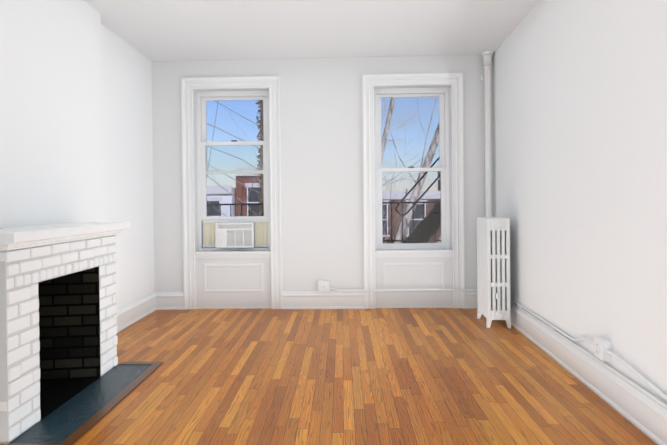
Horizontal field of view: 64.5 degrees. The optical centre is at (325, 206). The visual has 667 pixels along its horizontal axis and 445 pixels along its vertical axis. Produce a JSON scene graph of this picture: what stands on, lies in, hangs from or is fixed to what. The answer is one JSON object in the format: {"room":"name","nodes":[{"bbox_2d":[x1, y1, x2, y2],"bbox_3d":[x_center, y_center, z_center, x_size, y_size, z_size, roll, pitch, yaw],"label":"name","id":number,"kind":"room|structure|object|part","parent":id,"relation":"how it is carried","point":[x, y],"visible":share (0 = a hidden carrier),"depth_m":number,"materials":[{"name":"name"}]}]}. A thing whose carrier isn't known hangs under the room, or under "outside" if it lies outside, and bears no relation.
{"room":"empty living room","nodes":[
{"label":"empty living room","id":0,"kind":"room"},
{"bbox_2d":[0,0,154,309],"bbox_3d":[-2.088,-0.194,2.006,0.407,2.700,7.510,-1,1,2],"label":"wall","id":1,"kind":"structure","parent":0,"point":[76,136],"depth_m":3.90,"materials":[{"name":"white paint"}]},
{"bbox_2d":[116,292,156,332],"bbox_3d":[-1.866,1.031,5.047,0.030,0.188,1.440,-1,1,2],"label":"baseboard","id":2,"kind":"structure","parent":1,"relation":"attached to","point":[133,312],"depth_m":5.18,"materials":[{"name":"white paint"}]},
{"bbox_2d":[84,0,539,60],"bbox_3d":[-0.150,-1.615,2.130,4.900,0.100,7.910,-1,1,2],"label":"ceiling","id":3,"kind":"structure","parent":0,"point":[166,30],"depth_m":4.67,"materials":[{"name":"white paint"}]},
{"bbox_2d":[152,55,492,306],"bbox_3d":[-0.017,-0.252,5.856,4.300,2.700,0.320,-1,1,2],"label":"wall","id":4,"kind":"structure","parent":0,"point":[322,167],"depth_m":5.70,"materials":[{"name":"white paint"}]},
{"bbox_2d":[157,292,183,309],"bbox_3d":[-1.680,1.023,5.747,0.298,0.188,0.030,-1,1,2],"label":"baseboard","id":5,"kind":"structure","parent":4,"relation":"attached to","point":[165,300],"depth_m":5.74,"materials":[{"name":"white paint"}]},
{"bbox_2d":[195,250,270,253],"bbox_3d":[-1.000,0.499,5.783,0.822,0.027,0.153,-1,1,2],"label":"window sill","id":6,"kind":"structure","parent":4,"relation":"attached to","point":[231,251],"depth_m":5.71,"materials":[{"name":"white paint"}]},
{"bbox_2d":[196,91,270,250],"bbox_3d":[-1.005,-0.397,5.895,0.824,1.760,0.102,-1,1,2],"label":"window","id":7,"kind":"structure","parent":4,"relation":"in","point":[202,98],"depth_m":5.87,"materials":[{"name":"white plastic"}]},
{"bbox_3d":[-1.007,-0.542,5.895,0.652,1.308,0.051,-1,1,2],"label":"glass","id":8,"kind":"part","parent":7,"relation":"part of","materials":[{"name":"clear glass"}]},
{"bbox_2d":[203,219,268,247],"bbox_3d":[-0.983,0.295,5.990,0.744,0.305,0.485,-1,1,2],"label":"window air conditioner","id":9,"kind":"object","parent":7,"relation":"in","point":[250,233],"visible":1,"depth_m":5.79,"materials":[{"name":"white plastic"}]},
{"bbox_2d":[217,224,250,245],"bbox_3d":[-0.993,0.311,5.770,0.375,0.233,0.045,-1,1,2],"label":"grille","id":10,"kind":"object","parent":9,"relation":"attached to","point":[227,234],"depth_m":5.77,"materials":[{"name":"white plastic"}]},
{"bbox_2d":[181,73,464,309],"bbox_3d":[-0.033,-0.154,5.697,3.022,2.508,0.060,-1,1,2],"label":"window trim","id":11,"kind":"structure","parent":4,"relation":"in","point":[369,83],"depth_m":5.68,"materials":[{"name":"white paint"}]},
{"bbox_2d":[282,291,363,308],"bbox_3d":[-0.021,1.006,5.693,0.882,0.188,0.030,-1,1,2],"label":"baseboard","id":12,"kind":"structure","parent":4,"relation":"attached to","point":[290,299],"depth_m":5.69,"materials":[{"name":"white paint"}]},
{"bbox_2d":[318,280,476,291],"bbox_3d":[0.836,0.843,5.652,1.823,0.118,0.053,-1,1,2],"label":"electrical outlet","id":13,"kind":"object","parent":4,"relation":"attached to","point":[323,285],"visible":0.94,"depth_m":5.64,"materials":[{"name":"white paint"}]},
{"bbox_2d":[374,87,449,248],"bbox_3d":[0.946,-0.417,5.833,0.824,1.760,0.102,-1,1,2],"label":"window","id":14,"kind":"structure","parent":4,"relation":"in","point":[442,94],"depth_m":5.80,"materials":[{"name":"white plastic"}]},
{"bbox_2d":[375,249,452,252],"bbox_3d":[0.951,0.479,5.721,0.822,0.027,0.153,-1,1,2],"label":"window sill","id":15,"kind":"structure","parent":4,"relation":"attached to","point":[376,251],"depth_m":5.65,"materials":[{"name":"white paint"}]},
{"bbox_2d":[465,291,477,308],"bbox_3d":[1.644,0.989,5.640,0.310,0.188,0.030,-1,1,2],"label":"baseboard","id":16,"kind":"structure","parent":4,"relation":"attached to","point":[470,296],"depth_m":5.64,"materials":[{"name":"white paint"}]},
{"bbox_2d":[207,156,440,250],"bbox_3d":[0.779,-0.405,6.485,4.969,3.800,0.984,-1,1,2],"label":"rail","id":17,"kind":"object","parent":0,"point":[432,219],"depth_m":6.61,"materials":[{"name":"black metal"}]},
{"bbox_2d":[0,308,657,444],"bbox_3d":[-0.121,1.175,2.156,4.900,0.080,7.910,-1,1,2],"label":"floor","id":18,"kind":"structure","parent":0,"point":[400,376],"depth_m":3.31,"materials":[{"name":"brown wood"}]},
{"bbox_2d":[0,222,130,443],"bbox_3d":[-1.760,0.630,3.169,0.670,1.024,1.370,-1,1,2],"label":"fireplace","id":19,"kind":"object","parent":18,"relation":"on","point":[58,326],"visible":1,"depth_m":3.20,"materials":[{"name":"white brick"}]},
{"bbox_3d":[-1.653,0.186,3.161,0.377,0.040,1.332,-1,1,2],"label":"mantel mould","id":20,"kind":"part","parent":19,"relation":"part of","materials":[{"name":"white paint"}]},
{"bbox_2d":[0,222,130,242],"bbox_3d":[-1.636,0.141,3.160,0.411,0.049,1.370,-1,1,2],"label":"mantel shelf","id":21,"kind":"object","parent":19,"relation":"attached to","point":[60,231],"depth_m":2.97,"materials":[{"name":"white paint"}]},
{"bbox_2d":[8,362,163,444],"bbox_3d":[-1.348,1.135,3.161,0.312,0.006,1.356,-1,1,2],"label":"hearth","id":22,"kind":"object","parent":18,"relation":"on","point":[73,420],"visible":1,"depth_m":2.99,"materials":[{"name":"stone"}]},
{"bbox_2d":[481,51,492,216],"bbox_3d":[1.706,-0.266,5.543,0.135,2.699,0.120,-1,1,2],"label":"riser pipe","id":23,"kind":"object","parent":18,"relation":"on","point":[487,57],"visible":0.67,"depth_m":5.51,"materials":[{"name":"white metal"}]},
{"bbox_2d":[477,217,510,327],"bbox_3d":[1.570,0.595,4.937,0.228,0.990,0.468,-1,1,2],"label":"radiator","id":24,"kind":"object","parent":18,"relation":"on","point":[493,272],"visible":1,"depth_m":4.74,"materials":[{"name":"white metal"}]},
{"bbox_2d":[492,0,666,403],"bbox_3d":[1.659,-0.232,1.886,0.515,2.700,7.510,-1,1,2],"label":"wall","id":25,"kind":"structure","parent":0,"point":[579,118],"depth_m":3.25,"materials":[{"name":"white paint"}]},
{"bbox_2d":[511,304,666,444],"bbox_3d":[1.530,1.026,1.860,0.298,0.188,7.596,-1,1,2],"label":"baseboard","id":26,"kind":"structure","parent":25,"relation":"attached to","point":[645,414],"depth_m":3.08,"materials":[{"name":"white paint"}]},
{"bbox_2d":[511,298,666,408],"bbox_3d":[1.526,0.850,1.823,0.282,0.161,7.326,-1,1,2],"label":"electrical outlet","id":27,"kind":"object","parent":25,"relation":"attached to","point":[602,352],"visible":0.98,"depth_m":3.00,"materials":[{"name":"white paint"}]},
{"label":"outside","id":28,"kind":"structure","parent":0,"visible":0},
{"bbox_3d":[4.587,9.750,48.066,130.000,0.200,83.790,-1,1,2],"label":"ground","id":29,"kind":"structure","parent":28,"visible":0},
{"bbox_2d":[204,168,440,250],"bbox_3d":[0.948,3.207,30.213,43.880,13.300,23.000,-1,1,2],"label":"buildings","id":30,"kind":"structure","parent":29,"relation":"on","point":[219,190],"depth_m":29.82,"materials":[{"name":"red brick"}]},
{"bbox_2d":[206,97,440,250],"bbox_3d":[-0.145,-5.491,20.059,33.367,30.918,25.992,-1,1,2],"label":"trees","id":31,"kind":"object","parent":29,"relation":"on","point":[417,192],"depth_m":9.78,"materials":[{"name":"brown plant"}]}
]}

